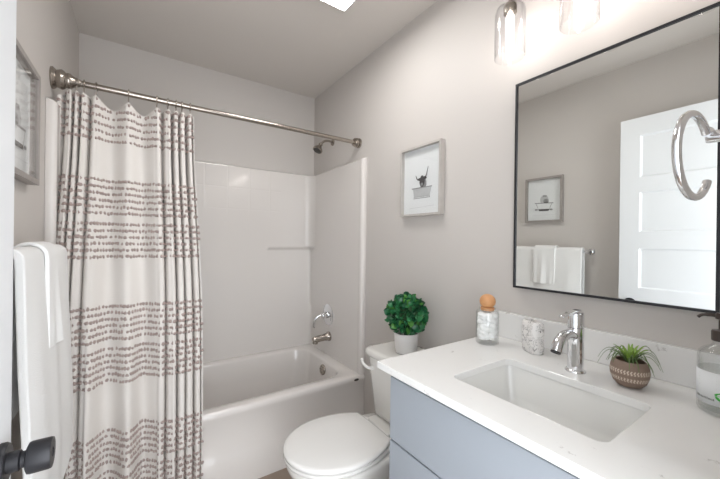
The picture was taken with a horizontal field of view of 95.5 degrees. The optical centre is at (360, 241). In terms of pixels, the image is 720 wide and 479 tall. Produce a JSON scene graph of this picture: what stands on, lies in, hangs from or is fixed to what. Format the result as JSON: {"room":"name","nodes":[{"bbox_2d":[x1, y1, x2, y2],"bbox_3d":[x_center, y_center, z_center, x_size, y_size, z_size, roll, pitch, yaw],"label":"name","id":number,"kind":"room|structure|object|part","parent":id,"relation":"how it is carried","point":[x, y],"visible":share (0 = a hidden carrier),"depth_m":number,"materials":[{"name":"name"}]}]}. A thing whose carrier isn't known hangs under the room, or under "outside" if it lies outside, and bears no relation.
{"room":"bathroom","nodes":[
{"label":"bathroom","id":0,"kind":"room"},
{"bbox_2d":[11,0,78,478],"bbox_3d":[-1.020,0.018,0.858,0.120,2.440,2.663,1,0,-34],"label":"wall","id":1,"kind":"structure","parent":0,"point":[47,31],"depth_m":1.20,"materials":[{"name":"grey paint"}]},
{"bbox_2d":[14,38,40,185],"bbox_3d":[-0.984,-0.359,0.946,0.029,0.355,0.285,1,0,-34],"label":"framed picture","id":2,"kind":"object","parent":1,"relation":"attached to","point":[28,80],"visible":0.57,"depth_m":1.01,"materials":[{"name":"grey wood"}]},
{"bbox_2d":[15,58,29,173],"bbox_3d":[-0.992,-0.359,0.941,0.007,0.323,0.253,1,0,-34],"label":"print","id":3,"kind":"object","parent":2,"relation":"attached to","point":[22,92],"depth_m":0.98,"materials":[{"name":"grey paper"}]},
{"bbox_2d":[49,66,361,147],"bbox_3d":[-0.633,-0.658,1.750,1.506,0.088,0.088,1,0,-34],"label":"curtain rod","id":4,"kind":"object","parent":1,"relation":"attached to","point":[58,78],"visible":1,"depth_m":1.54,"materials":[{"name":"silver metal"}]},
{"bbox_3d":[-0.620,-0.658,1.759,1.416,0.026,0.026,1,0,-34],"label":"rod","id":5,"kind":"part","parent":4,"relation":"part of","materials":[{"name":"silver metal"}]},
{"bbox_3d":[-0.950,0.041,0.928,0.076,0.044,0.628,1,0,-34],"label":"towel bar","id":6,"kind":"object","parent":1,"relation":"attached to","visible":0},
{"bbox_2d":[11,244,72,478],"bbox_3d":[-0.921,0.462,0.945,0.086,0.898,0.520,1,0,-34],"label":"bath towel","id":7,"kind":"object","parent":6,"relation":"hanging from","point":[42,379],"visible":0.68,"depth_m":0.81,"materials":[{"name":"white fabric"}]},
{"bbox_2d":[14,241,63,347],"bbox_3d":[-0.917,0.148,0.938,0.101,0.293,0.158,1,0,-34],"label":"hand towel","id":8,"kind":"object","parent":7,"relation":"on","point":[53,276],"visible":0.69,"depth_m":0.92,"materials":[{"name":"white fabric"}]},
{"bbox_2d":[78,33,314,175],"bbox_3d":[-1.057,0.017,2.367,1.506,2.440,0.120,1,0,-34],"label":"wall","id":9,"kind":"structure","parent":0,"point":[217,139],"depth_m":2.31,"materials":[{"name":"grey paint"}]},
{"bbox_2d":[70,0,437,98],"bbox_3d":[-0.330,-1.223,1.312,1.746,0.060,2.663,1,0,-34],"label":"ceiling","id":10,"kind":"structure","parent":0,"point":[302,47],"depth_m":1.87,"materials":[{"name":"grey paint"}]},
{"bbox_2d":[322,0,354,9],"bbox_3d":[-0.122,-1.167,1.402,0.344,0.045,0.344,1,0,-34],"label":"ceiling light","id":11,"kind":"object","parent":10,"relation":"attached to","point":[341,4],"visible":1,"depth_m":1.57,"materials":[{"name":"white"}]},
{"bbox_2d":[259,468,291,478],"bbox_3d":[-0.209,1.278,1.085,1.746,0.060,3.213,1,0,-34],"label":"floor","id":12,"kind":"structure","parent":0,"point":[283,473],"depth_m":1.74,"materials":[{"name":"wood"}]},
{"bbox_2d":[202,344,364,478],"bbox_3d":[-0.816,1.037,1.991,1.504,0.404,0.786,1,0,-34],"label":"bathtub","id":13,"kind":"object","parent":12,"relation":"on","point":[252,403],"visible":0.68,"depth_m":1.90,"materials":[{"name":"white ceramic"}]},
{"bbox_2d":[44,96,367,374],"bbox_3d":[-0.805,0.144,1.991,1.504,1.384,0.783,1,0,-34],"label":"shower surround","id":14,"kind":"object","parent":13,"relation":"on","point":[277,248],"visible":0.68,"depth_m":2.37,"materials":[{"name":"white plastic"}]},
{"bbox_2d":[312,331,330,343],"bbox_3d":[-0.286,0.705,2.383,0.138,0.074,0.068,1,0,-34],"label":"tub spout","id":15,"kind":"object","parent":14,"relation":"attached to","point":[327,336],"visible":1,"depth_m":2.37,"materials":[{"name":"silver metal"}]},
{"bbox_2d":[313,304,332,327],"bbox_3d":[-0.287,0.552,2.404,0.115,0.167,0.156,1,0,-34],"label":"shower valve","id":16,"kind":"object","parent":14,"relation":"attached to","point":[327,314],"visible":1,"depth_m":2.40,"materials":[{"name":"silver metal"}]},
{"bbox_3d":[-0.314,0.587,2.403,0.076,0.098,0.022,1,0,-10],"label":"lever","id":17,"kind":"part","parent":16,"relation":"part of","materials":[{"name":"silver metal"}]},
{"bbox_3d":[-0.245,0.547,2.433,0.012,0.156,0.156,1,0,-34],"label":"plate","id":18,"kind":"part","parent":16,"relation":"part of","materials":[{"name":"silver metal"}]},
{"bbox_3d":[-0.269,0.907,2.305,0.019,0.072,0.072,1,0,-34],"label":"overflow plate","id":19,"kind":"part","parent":13,"relation":"part of","materials":[{"name":"silver metal"}]},
{"bbox_2d":[283,340,424,478],"bbox_3d":[0.019,0.889,1.432,0.725,0.720,0.380,1,0,-34],"label":"toilet","id":20,"kind":"object","parent":12,"relation":"on","point":[353,445],"visible":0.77,"depth_m":1.32,"materials":[{"name":"white ceramic"}]},
{"bbox_3d":[-0.097,0.843,1.353,0.442,0.016,0.368,1,0,-34],"label":"seat","id":21,"kind":"part","parent":20,"relation":"part of","materials":[{"name":"white plastic"}]},
{"bbox_3d":[-0.110,0.821,1.344,0.412,0.022,0.372,1,0,-34],"label":"lid","id":22,"kind":"part","parent":20,"relation":"part of","materials":[{"name":"white plastic"}]},
{"bbox_3d":[0.003,1.053,1.423,0.670,0.393,0.360,1,0,-34],"label":"bowl","id":23,"kind":"part","parent":20,"relation":"part of","materials":[{"name":"white"}]},
{"bbox_3d":[0.026,0.608,1.611,0.041,0.047,0.082,1,0,-34],"label":"flush lever","id":24,"kind":"part","parent":20,"relation":"part of","materials":[{"name":"white plastic"}]},
{"bbox_3d":[0.218,0.710,1.564,0.235,0.292,0.356,1,0,-34],"label":"tank","id":25,"kind":"part","parent":20,"relation":"part of","materials":[{"name":"white ceramic"}]},
{"bbox_3d":[0.217,0.549,1.563,0.257,0.034,0.380,1,0,-34],"label":"tank lid","id":26,"kind":"part","parent":20,"relation":"part of","materials":[{"name":"white ceramic"}]},
{"bbox_2d":[384,291,428,354],"bbox_3d":[0.219,0.387,1.571,0.224,0.290,0.216,1,0,-34],"label":"potted plant","id":27,"kind":"object","parent":20,"relation":"on","point":[407,315],"visible":0.99,"depth_m":1.52,"materials":[{"name":"green plant"}]},
{"bbox_3d":[0.219,0.484,1.569,0.116,0.095,0.116,1,0,-34],"label":"pot","id":28,"kind":"part","parent":27,"relation":"part of","materials":[{"name":"white ceramic"}]},
{"bbox_2d":[389,376,579,478],"bbox_3d":[0.513,0.826,0.863,0.562,0.862,0.699,1,0,-34],"label":"vanity cabinet","id":29,"kind":"object","parent":12,"relation":"on","point":[430,439],"visible":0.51,"depth_m":0.81,"materials":[{"name":"grey paint"}]},
{"bbox_3d":[0.290,0.740,0.713,0.021,0.270,0.695,1,0,-34],"label":"drawer","id":30,"kind":"part","parent":29,"relation":"part of","materials":[{"name":"grey paint"}]},
{"bbox_2d":[377,335,719,478],"bbox_3d":[0.500,0.384,0.867,0.592,0.021,0.730,1,0,-34],"label":"countertop","id":31,"kind":"structure","parent":29,"relation":"on","point":[675,437],"depth_m":0.71,"materials":[{"name":"white stone"}]},
{"bbox_2d":[476,294,498,339],"bbox_3d":[0.465,0.283,1.198,0.080,0.179,0.080,1,0,-34],"label":"jar","id":32,"kind":"object","parent":31,"relation":"on","point":[487,321],"visible":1,"depth_m":1.18,"materials":[{"name":"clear glass"}]},
{"bbox_2d":[522,318,543,354],"bbox_3d":[0.585,0.322,1.109,0.045,0.104,0.077,1,0,-6],"label":"toothbrush holder","id":33,"kind":"object","parent":31,"relation":"on","point":[532,329],"visible":1,"depth_m":1.08,"materials":[{"name":"stone"}]},
{"bbox_2d":[460,365,644,441],"bbox_3d":[0.459,0.453,0.823,0.310,0.116,0.403,1,0,-34],"label":"sink basin","id":34,"kind":"object","parent":31,"relation":"in","point":[593,416],"visible":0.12,"depth_m":0.91,"materials":[{"name":"white ceramic"}]},
{"bbox_2d":[550,309,585,374],"bbox_3d":[0.580,0.287,0.917,0.154,0.176,0.052,1,0,-34],"label":"faucet","id":35,"kind":"object","parent":31,"relation":"on","point":[574,333],"visible":1,"depth_m":0.93,"materials":[{"name":"silver metal"}]},
{"bbox_3d":[0.570,0.277,0.910,0.128,0.058,0.028,1,0,-34],"label":"spout","id":36,"kind":"part","parent":35,"relation":"part of","materials":[{"name":"silver metal"}]},
{"bbox_3d":[0.595,0.205,0.926,0.102,0.012,0.018,1,0,-34],"label":"lever","id":37,"kind":"part","parent":35,"relation":"part of","materials":[{"name":"silver metal"}]},
{"bbox_2d":[598,343,661,388],"bbox_3d":[0.703,0.323,0.852,0.117,0.106,0.129,1,0,-34],"label":"air plant","id":38,"kind":"object","parent":31,"relation":"on","point":[627,369],"visible":1,"depth_m":0.83,"materials":[{"name":"ceramic"}]},
{"bbox_3d":[0.702,0.342,0.853,0.084,0.067,0.084,1,0,-34],"label":"pot","id":39,"kind":"part","parent":38,"relation":"part of","materials":[{"name":"ceramic"}]},
{"bbox_2d":[696,312,719,417],"bbox_3d":[0.792,0.268,0.716,0.078,0.219,0.078,1,0,-34],"label":"soap bottle","id":40,"kind":"object","parent":31,"relation":"on","point":[707,383],"visible":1,"depth_m":0.71,"materials":[{"name":"clear glass"}]},
{"bbox_2d":[314,0,719,413],"bbox_3d":[0.328,0.035,1.767,0.120,2.440,2.663,1,0,-34],"label":"wall","id":41,"kind":"structure","parent":0,"point":[437,77],"depth_m":1.47,"materials":[{"name":"grey paint"}]},
{"bbox_2d":[313,140,334,153],"bbox_3d":[-0.273,-0.709,2.418,0.164,0.129,0.073,1,0,-34],"label":"shower","id":42,"kind":"object","parent":41,"relation":"attached to","point":[318,148],"visible":0.97,"depth_m":2.40,"materials":[{"name":"silver metal"}]},
{"bbox_2d":[400,138,444,216],"bbox_3d":[0.308,-0.309,1.667,0.031,0.357,0.287,1,0,-34],"label":"framed picture","id":43,"kind":"object","parent":41,"relation":"attached to","point":[422,167],"visible":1,"depth_m":1.66,"materials":[{"name":"white paper"}]},
{"bbox_2d":[494,0,600,61],"bbox_3d":[0.684,-0.826,0.996,0.168,0.354,0.546,1,0,-34],"label":"vanity light","id":44,"kind":"object","parent":41,"relation":"attached to","point":[510,8],"visible":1,"depth_m":1.15,"materials":[{"name":"clear glass"}]},
{"bbox_3d":[0.531,-0.745,1.162,0.102,0.187,0.102,1,0,-34],"label":"lamp shade","id":45,"kind":"part","parent":44,"relation":"part of","materials":[{"name":"clear glass"}]},
{"bbox_3d":[0.549,-0.883,1.172,0.081,0.155,0.044,1,0,-34],"label":"arm","id":46,"kind":"part","parent":44,"relation":"part of","materials":[{"name":"silver metal"}]},
{"bbox_3d":[0.656,-0.743,0.978,0.102,0.187,0.102,1,0,-34],"label":"lamp shade","id":47,"kind":"part","parent":44,"relation":"part of","materials":[{"name":"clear glass"}]},
{"bbox_2d":[491,309,719,388],"bbox_3d":[0.738,0.328,1.026,0.020,0.098,0.730,1,0,-34],"label":"backsplash","id":48,"kind":"structure","parent":41,"relation":"attached to","point":[678,364],"depth_m":0.93,"materials":[{"name":"white stone"}]},
{"bbox_2d":[513,1,719,313],"bbox_3d":[0.743,-0.207,1.025,0.027,0.768,0.533,1,0,-34],"label":"mirror","id":49,"kind":"object","parent":41,"relation":"attached to","point":[601,212],"visible":0.98,"depth_m":0.96,"materials":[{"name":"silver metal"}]},
{"bbox_3d":[0.365,0.036,0.258,1.506,2.440,0.120,1,0,-34],"label":"wall","id":50,"kind":"structure","parent":0,"visible":0},
{"bbox_2d":[0,0,55,478],"bbox_3d":[-0.396,0.224,0.283,0.098,2.025,0.710,1,0,-34],"label":"door","id":51,"kind":"structure","parent":50,"relation":"in","point":[39,455],"depth_m":0.53,"materials":[{"name":"white paint"}]},
{"bbox_3d":[-0.570,0.356,0.521,0.010,0.064,0.064,1,0,-34],"label":"knob","id":52,"kind":"part","parent":51,"relation":"part of","materials":[{"name":"black metal"}]},
{"bbox_2d":[671,110,719,200],"bbox_3d":[0.515,-0.125,0.469,0.166,0.132,0.058,1,0,-29],"label":"towel ring","id":53,"kind":"object","parent":50,"relation":"attached to","point":[711,135],"visible":1,"depth_m":0.46,"materials":[{"name":"silver metal"}]},
{"bbox_3d":[0.563,-0.164,0.501,0.019,0.019,0.048,1,0,-34],"label":"post","id":54,"kind":"part","parent":53,"relation":"part of","materials":[{"name":"silver metal"}]},
{"label":"curtain ring","id":55,"kind":"object","parent":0,"visible":0},
{"bbox_2d":[56,89,203,478],"bbox_3d":[-0.990,0.289,1.425,0.546,1.827,0.274,1,0,-34],"label":"shower curtain","id":56,"kind":"object","parent":55,"relation":"hanging from","point":[128,227],"visible":0.87,"depth_m":1.42,"materials":[{"name":"white fabric"}]}
]}

